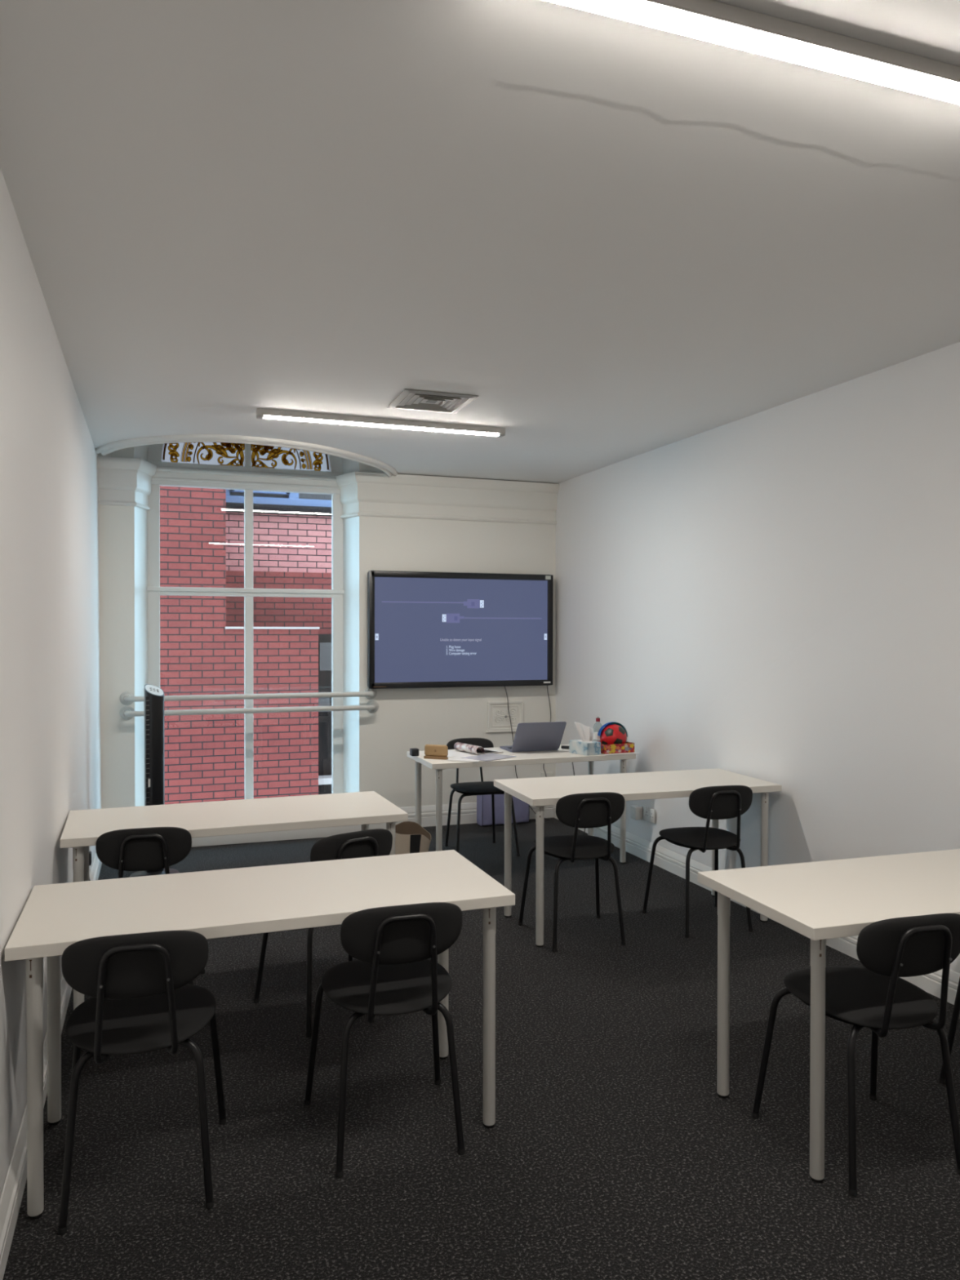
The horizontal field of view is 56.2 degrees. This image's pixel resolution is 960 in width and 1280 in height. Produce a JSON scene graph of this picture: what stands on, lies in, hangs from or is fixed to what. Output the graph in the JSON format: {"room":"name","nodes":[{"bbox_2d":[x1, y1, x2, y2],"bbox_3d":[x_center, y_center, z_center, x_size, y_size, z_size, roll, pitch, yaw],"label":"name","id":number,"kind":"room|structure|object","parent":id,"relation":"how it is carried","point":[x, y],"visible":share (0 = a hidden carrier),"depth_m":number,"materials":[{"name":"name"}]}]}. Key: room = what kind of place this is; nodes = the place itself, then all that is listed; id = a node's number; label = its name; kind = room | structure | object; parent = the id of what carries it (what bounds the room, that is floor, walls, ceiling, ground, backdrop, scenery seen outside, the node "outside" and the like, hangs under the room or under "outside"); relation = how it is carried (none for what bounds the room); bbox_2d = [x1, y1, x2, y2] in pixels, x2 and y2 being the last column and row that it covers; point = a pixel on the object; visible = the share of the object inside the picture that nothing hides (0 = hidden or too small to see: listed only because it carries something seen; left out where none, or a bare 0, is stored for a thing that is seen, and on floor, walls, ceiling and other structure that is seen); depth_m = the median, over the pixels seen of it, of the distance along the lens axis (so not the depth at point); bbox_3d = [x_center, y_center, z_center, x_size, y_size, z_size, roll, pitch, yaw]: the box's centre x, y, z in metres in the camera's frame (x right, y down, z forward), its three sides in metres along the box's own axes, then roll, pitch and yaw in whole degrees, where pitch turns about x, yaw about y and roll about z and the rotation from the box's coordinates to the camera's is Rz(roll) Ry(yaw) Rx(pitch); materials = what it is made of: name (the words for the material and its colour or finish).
{"room":"classroom","nodes":[
{"label":"classroom","id":0,"kind":"room"},
{"bbox_2d":[0,167,101,1197],"bbox_3d":[-1.492,-0.363,2.723,0.226,3.950,8.133,0,1,-20],"label":"wall","id":1,"kind":"structure","parent":0,"point":[51,747],"depth_m":2.99,"materials":[{"name":"white paint"}]},
{"bbox_2d":[0,853,102,1279],"bbox_3d":[-1.328,1.448,2.645,0.022,0.130,7.840,0,1,-20],"label":"baseboard","id":2,"kind":"structure","parent":1,"relation":"attached to","point":[12,1192],"depth_m":2.40,"materials":[{"name":"white paint"}]},
{"bbox_2d":[88,851,91,880],"bbox_3d":[-2.159,1.324,4.974,0.031,0.319,0.120,0,1,-14],"label":"plug","id":3,"kind":"object","parent":1,"relation":"attached to","point":[90,852],"visible":0.25,"depth_m":4.92,"materials":[{"name":"black plastic"}]},
{"bbox_2d":[97,444,555,808],"bbox_3d":[-1.082,-0.404,7.020,3.960,3.950,0.300,0,1,-19],"label":"wall","id":4,"kind":"structure","parent":0,"point":[376,745],"depth_m":7.01,"materials":[{"name":"white paint"}]},
{"bbox_2d":[97,456,156,510],"bbox_3d":[-2.476,-1.119,6.389,0.221,0.340,0.476,1,1,37],"label":"trim","id":5,"kind":"structure","parent":4,"relation":"attached to","point":[124,482],"depth_m":6.33,"materials":[{"name":"white paint"}]},
{"bbox_2d":[146,442,344,799],"bbox_3d":[-1.767,-0.368,6.870,1.480,3.370,0.095,0,1,-19],"label":"window","id":6,"kind":"structure","parent":4,"relation":"in","point":[249,468],"depth_m":6.86,"materials":[{"name":"white paint"}]},
{"bbox_2d":[95,434,398,477],"bbox_3d":[-1.432,-1.342,6.123,2.162,0.196,0.883,0,1,-26],"label":"trim","id":7,"kind":"structure","parent":4,"relation":"attached to","point":[109,447],"depth_m":5.75,"materials":[{"name":"white paint"}]},
{"bbox_2d":[119,687,378,719],"bbox_3d":[-1.648,0.463,6.607,1.867,0.203,0.124,0,1,-19],"label":"window rail","id":8,"kind":"object","parent":4,"relation":"attached to","point":[126,713],"depth_m":6.55,"materials":[{"name":"white metal"}]},
{"bbox_2d":[191,824,360,847],"bbox_3d":[-1.796,1.392,6.679,1.900,0.164,0.380,0,1,-19],"label":"trim","id":9,"kind":"structure","parent":4,"relation":"attached to","point":[330,831],"depth_m":6.59,"materials":[{"name":"white paint"}]},
{"bbox_2d":[335,471,559,524],"bbox_3d":[-0.234,-1.125,7.227,1.820,0.340,0.290,0,1,-19],"label":"trim","id":10,"kind":"structure","parent":4,"relation":"attached to","point":[366,494],"depth_m":7.11,"materials":[{"name":"white paint"}]},
{"bbox_2d":[367,570,553,688],"bbox_3d":[-0.140,-0.080,7.136,1.530,0.905,0.105,0,1,-19],"label":"screen","id":11,"kind":"object","parent":4,"relation":"attached to","point":[426,629],"visible":1,"depth_m":7.08,"materials":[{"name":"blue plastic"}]},
{"bbox_2d":[504,686,549,820],"bbox_3d":[0.373,0.908,7.319,0.381,1.118,0.053,0,1,-7],"label":"cable","id":12,"kind":"object","parent":11,"relation":"hanging from","point":[504,686],"visible":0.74,"depth_m":7.31,"materials":[{"name":"black plastic"}]},
{"bbox_2d":[543,685,551,777],"bbox_3d":[0.559,0.760,7.408,0.069,0.822,0.032,0,1,-19],"label":"cable","id":13,"kind":"object","parent":11,"relation":"hanging from","point":[547,686],"visible":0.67,"depth_m":7.42,"materials":[{"name":"black plastic"}]},
{"bbox_2d":[368,802,554,829],"bbox_3d":[-0.129,1.390,7.198,1.610,0.162,0.022,0,1,-19],"label":"baseboard","id":14,"kind":"structure","parent":4,"relation":"attached to","point":[468,811],"depth_m":7.15,"materials":[{"name":"white paint"}]},
{"bbox_2d":[485,700,524,733],"bbox_3d":[0.209,0.623,7.309,0.335,0.250,0.020,0,1,-19],"label":"wall plaque","id":15,"kind":"object","parent":4,"relation":"attached to","point":[498,716],"visible":0.97,"depth_m":7.31,"materials":[{"name":"white paint"}]},
{"bbox_2d":[541,771,552,777],"bbox_3d":[0.554,1.118,7.438,0.100,0.050,0.012,0,1,-19],"label":"outlet","id":16,"kind":"object","parent":4,"relation":"attached to","point":[543,774],"visible":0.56,"depth_m":7.43,"materials":[{"name":"white paint"}]},
{"bbox_2d":[0,0,959,484],"bbox_3d":[0.284,-1.329,3.139,4.100,0.160,7.970,0,1,-19],"label":"ceiling","id":17,"kind":"structure","parent":0,"point":[623,239],"depth_m":2.62,"materials":[{"name":"white paint"}]},
{"bbox_2d":[256,408,505,437],"bbox_3d":[-0.544,-1.248,5.186,1.453,0.044,0.067,0,1,-19],"label":"strip light","id":18,"kind":"object","parent":17,"relation":"attached to","point":[261,413],"visible":1,"depth_m":5.14,"materials":[{"name":"grey plastic"}]},
{"bbox_2d":[386,389,478,413],"bbox_3d":[-0.257,-1.291,4.765,0.392,0.070,0.392,0,1,-19],"label":"ceiling vent","id":19,"kind":"object","parent":17,"relation":"in","point":[468,399],"visible":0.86,"depth_m":4.76,"materials":[{"name":"silver metal"}]},
{"bbox_2d":[544,0,959,104],"bbox_3d":[0.658,-1.214,1.841,1.455,0.044,0.067,0,1,-19],"label":"strip light","id":20,"kind":"object","parent":17,"relation":"attached to","point":[708,20],"visible":1,"depth_m":1.81,"materials":[{"name":"grey plastic"}]},
{"bbox_2d":[2,817,959,1279],"bbox_3d":[0.241,1.558,3.434,4.400,0.100,8.700,0,1,-19],"label":"floor","id":21,"kind":"structure","parent":0,"point":[612,1150],"depth_m":2.81,"materials":[{"name":"black carpet"}]},
{"bbox_2d":[57,930,226,1235],"bbox_3d":[-0.946,1.132,2.518,0.460,0.766,0.501,0,1,-17],"label":"chair","id":22,"kind":"object","parent":21,"relation":"on","point":[142,1001],"visible":1,"depth_m":2.35,"materials":[{"name":"black plastic"}]},
{"bbox_2d":[95,826,204,984],"bbox_3d":[-1.387,1.120,3.752,0.460,0.766,0.501,0,1,-17],"label":"chair","id":23,"kind":"object","parent":21,"relation":"on","point":[141,849],"visible":0.38,"depth_m":3.53,"materials":[{"name":"black plastic"}]},
{"bbox_2d":[128,684,179,877],"bbox_3d":[-2.039,0.881,5.631,0.300,1.205,0.300,0,1,-27],"label":"tower fan","id":24,"kind":"object","parent":21,"relation":"on","point":[154,789],"visible":0.72,"depth_m":5.57,"materials":[{"name":"black plastic"}]},
{"bbox_2d":[145,696,149,805],"bbox_3d":[-2.051,0.749,5.567,0.034,0.800,0.012,0,1,-27],"label":"grille","id":25,"kind":"object","parent":24,"relation":"attached to","point":[147,698],"depth_m":5.56,"materials":[{"name":"black plastic"}]},
{"bbox_2d":[59,791,408,1009],"bbox_3d":[-1.079,1.134,4.010,1.400,0.734,0.600,0,1,-21],"label":"table","id":26,"kind":"object","parent":21,"relation":"on","point":[82,828],"visible":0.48,"depth_m":3.92,"materials":[{"name":"white laminate"}]},
{"bbox_2d":[4,849,515,1219],"bbox_3d":[-0.652,1.146,2.807,1.400,0.734,0.600,0,1,-20],"label":"table","id":27,"kind":"object","parent":21,"relation":"on","point":[249,900],"visible":0.94,"depth_m":2.74,"materials":[{"name":"white laminate"}]},
{"bbox_2d":[253,828,392,1037],"bbox_3d":[-0.608,1.122,3.660,0.460,0.766,0.501,0,1,-36],"label":"chair","id":28,"kind":"object","parent":21,"relation":"on","point":[377,842],"visible":0.23,"depth_m":3.45,"materials":[{"name":"black plastic"}]},
{"bbox_2d":[304,902,465,1177],"bbox_3d":[-0.279,1.131,2.761,0.460,0.766,0.501,0,1,-18],"label":"chair","id":29,"kind":"object","parent":21,"relation":"on","point":[393,973],"visible":1,"depth_m":2.60,"materials":[{"name":"black plastic"}]},
{"bbox_2d":[395,821,431,854],"bbox_3d":[-0.449,1.324,5.676,0.284,0.323,0.171,0,1,3],"label":"tote bag","id":30,"kind":"object","parent":21,"relation":"on","point":[411,837],"visible":0.39,"depth_m":5.61,"materials":[{"name":"beige fabric"}]},
{"bbox_2d":[444,737,519,856],"bbox_3d":[-0.016,1.097,6.322,0.460,0.766,0.501,0,1,-17],"label":"chair","id":31,"kind":"object","parent":21,"relation":"on","point":[482,788],"visible":0.73,"depth_m":6.28,"materials":[{"name":"black plastic"}]},
{"bbox_2d":[476,794,528,826],"bbox_3d":[0.186,1.326,7.183,0.425,0.285,0.116,0,1,-21],"label":"laptop bag","id":32,"kind":"object","parent":21,"relation":"on","point":[484,810],"visible":0.57,"depth_m":7.11,"materials":[{"name":"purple fabric"}]},
{"bbox_2d":[407,744,635,863],"bbox_3d":[0.270,1.116,5.987,1.400,0.734,0.600,0,1,-19],"label":"table","id":33,"kind":"object","parent":21,"relation":"on","point":[561,755],"visible":0.67,"depth_m":5.81,"materials":[{"name":"white laminate"}]},
{"bbox_2d":[409,747,418,755],"bbox_3d":[-0.425,0.726,5.820,0.050,0.046,0.055,0,1,-19],"label":"desk clock","id":34,"kind":"object","parent":33,"relation":"on","point":[413,752],"visible":1,"depth_m":5.80,"materials":[{"name":"black plastic"}]},
{"bbox_2d":[423,744,448,759],"bbox_3d":[-0.279,0.707,5.682,0.158,0.088,0.040,0,1,19],"label":"glasses case","id":35,"kind":"object","parent":33,"relation":"on","point":[431,751],"visible":1,"depth_m":5.67,"materials":[{"name":"brown leather"}]},
{"bbox_2d":[423,755,448,759],"bbox_3d":[-0.279,0.743,5.682,0.158,0.015,0.040,0,1,19],"label":"tray","id":36,"kind":"object","parent":33,"relation":"on","point":[444,757],"depth_m":5.66,"materials":[{"name":"brown wood"}]},
{"bbox_2d":[422,750,472,757],"bbox_3d":[-0.217,0.748,5.923,0.210,0.001,0.297,0,1,-39],"label":"paper sheet","id":37,"kind":"object","parent":33,"relation":"on","point":[451,753],"visible":0.49,"depth_m":5.90,"materials":[{"name":"white paper"}]},
{"bbox_2d":[447,754,479,761],"bbox_3d":[-0.071,0.749,5.699,0.210,0.001,0.270,0,1,19],"label":"paper sheet","id":38,"kind":"object","parent":33,"relation":"on","point":[459,757],"visible":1,"depth_m":5.67,"materials":[{"name":"white paper"}]},
{"bbox_2d":[453,742,503,754],"bbox_3d":[-0.008,0.718,6.012,0.222,0.052,0.270,0,1,-34],"label":"magazine","id":39,"kind":"object","parent":33,"relation":"on","point":[458,746],"visible":1,"depth_m":5.93,"materials":[{"name":"grey paper"}]},
{"bbox_2d":[462,753,516,760],"bbox_3d":[0.057,0.748,5.743,0.220,0.001,0.290,1,1,43],"label":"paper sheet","id":40,"kind":"object","parent":33,"relation":"on","point":[488,757],"visible":1,"depth_m":5.74,"materials":[{"name":"white paper"}]},
{"bbox_2d":[499,721,566,751],"bbox_3d":[0.355,0.643,6.086,0.342,0.207,0.374,0,1,-18],"label":"laptop","id":41,"kind":"object","parent":33,"relation":"on","point":[529,736],"visible":1,"depth_m":5.97,"materials":[{"name":"grey metal"}]},
{"bbox_2d":[560,745,568,748],"bbox_3d":[0.615,0.726,6.185,0.109,0.042,0.076,0,1,-36],"label":"hub","id":42,"kind":"object","parent":33,"relation":"on","point":[562,746],"visible":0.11,"depth_m":6.17,"materials":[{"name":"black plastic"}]},
{"bbox_2d":[568,721,600,755],"bbox_3d":[0.713,0.646,5.947,0.170,0.207,0.185,0,1,-33],"label":"tissue box","id":43,"kind":"object","parent":33,"relation":"on","point":[586,746],"visible":1,"depth_m":5.91,"materials":[{"name":"white cardboard"}]},
{"bbox_2d":[593,716,600,739],"bbox_3d":[0.809,0.637,6.168,0.066,0.222,0.066,0,1,-19],"label":"water bottle","id":44,"kind":"object","parent":33,"relation":"on","point":[596,736],"visible":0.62,"depth_m":6.15,"materials":[{"name":"clear plastic"}]},
{"bbox_2d":[601,751,637,755],"bbox_3d":[0.895,0.749,6.011,0.240,0.002,0.245,0,1,-19],"label":"paper sheet","id":45,"kind":"object","parent":33,"relation":"on","point":[633,753],"visible":0.36,"depth_m":5.91,"materials":[{"name":"white paper"}]},
{"bbox_2d":[598,741,634,754],"bbox_3d":[0.883,0.716,6.027,0.234,0.060,0.197,0,1,-24],"label":"carton","id":46,"kind":"object","parent":45,"relation":"on","point":[628,747],"visible":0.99,"depth_m":5.93,"materials":[{"name":"yellow"}]},
{"bbox_2d":[597,721,627,744],"bbox_3d":[0.896,0.648,6.033,0.209,0.196,0.181,0,1,-19],"label":"ball","id":47,"kind":"object","parent":46,"relation":"in","point":[613,732],"visible":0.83,"depth_m":5.97,"materials":[{"name":"red plastic"}]},
{"bbox_2d":[606,744,627,753],"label":"picture","id":48,"kind":"object","parent":46,"relation":"attached to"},
{"bbox_2d":[608,743,634,753],"bbox_3d":[0.938,0.716,5.945,0.198,0.057,0.001,0,1,-24],"label":"picture","id":49,"kind":"object","parent":46,"relation":"attached to","point":[613,746],"depth_m":5.92},
{"bbox_2d":[518,791,626,952],"bbox_3d":[0.487,1.115,4.540,0.460,0.766,0.501,0,1,-15],"label":"chair","id":50,"kind":"object","parent":21,"relation":"on","point":[588,810],"visible":0.94,"depth_m":4.37,"materials":[{"name":"black plastic"}]},
{"bbox_2d":[493,768,781,946],"bbox_3d":[0.831,1.129,4.816,1.400,0.734,0.600,0,1,-17],"label":"table","id":51,"kind":"object","parent":21,"relation":"on","point":[539,793],"visible":0.9,"depth_m":4.74,"materials":[{"name":"white laminate"}]},
{"bbox_2d":[642,785,752,937],"bbox_3d":[1.174,1.114,4.743,0.460,0.766,0.501,0,1,-15],"label":"chair","id":52,"kind":"object","parent":21,"relation":"on","point":[725,802],"visible":0.99,"depth_m":4.57,"materials":[{"name":"black plastic"}]},
{"bbox_2d":[697,848,959,1182],"bbox_3d":[1.487,1.147,2.943,1.400,0.734,0.600,0,1,-17],"label":"table","id":53,"kind":"object","parent":21,"relation":"on","point":[820,901],"visible":1,"depth_m":2.80,"materials":[{"name":"white laminate"}]},
{"bbox_2d":[751,913,959,1196],"bbox_3d":[1.149,1.134,2.675,0.460,0.766,0.501,0,1,-15],"label":"chair","id":54,"kind":"object","parent":21,"relation":"on","point":[874,997],"visible":0.98,"depth_m":2.52,"materials":[{"name":"black plastic"}]},
{"bbox_2d":[938,977,959,1084],"bbox_3d":[1.862,1.132,2.905,0.460,0.766,0.501,0,1,-17],"label":"chair","id":55,"kind":"object","parent":21,"relation":"on","point":[956,1011],"visible":0.85,"depth_m":3.04,"materials":[{"name":"black metal"}]},
{"bbox_2d":[555,342,959,973],"bbox_3d":[2.055,-0.369,3.954,0.315,3.950,8.135,0,1,-20],"label":"wall","id":56,"kind":"structure","parent":0,"point":[772,594],"depth_m":4.76,"materials":[{"name":"white paint"}]},
{"bbox_2d":[630,804,642,819],"bbox_3d":[1.070,1.181,6.155,0.056,0.088,0.075,0,1,-19],"label":"plug adapter","id":57,"kind":"object","parent":56,"relation":"attached to","point":[636,811],"visible":1,"depth_m":6.12,"materials":[{"name":"white plastic"}]},
{"bbox_2d":[643,805,655,822],"bbox_3d":[1.134,1.172,6.042,0.014,0.090,0.150,0,1,-19],"label":"wall socket","id":58,"kind":"object","parent":56,"relation":"attached to","point":[649,814],"visible":1,"depth_m":6.03,"materials":[{"name":"white plastic"}]},
{"bbox_2d":[553,804,959,1004],"bbox_3d":[1.946,1.442,3.781,0.022,0.130,7.841,0,1,-20],"label":"baseboard","id":59,"kind":"structure","parent":56,"relation":"attached to","point":[671,861],"depth_m":5.52,"materials":[{"name":"white paint"}]},
{"label":"outside","id":60,"kind":"structure","parent":0,"visible":0},
{"bbox_3d":[-2.706,4.503,13.926,60.000,0.200,14.000,0,1,-19],"label":"ground","id":61,"kind":"structure","parent":60,"visible":0},
{"bbox_2d":[160,485,331,804],"bbox_3d":[-2.826,1.133,10.712,4.678,9.800,2.430,0,1,-19],"label":"brick building","id":62,"kind":"structure","parent":61,"relation":"on","point":[202,530],"depth_m":9.61,"materials":[{"name":"red brick"}]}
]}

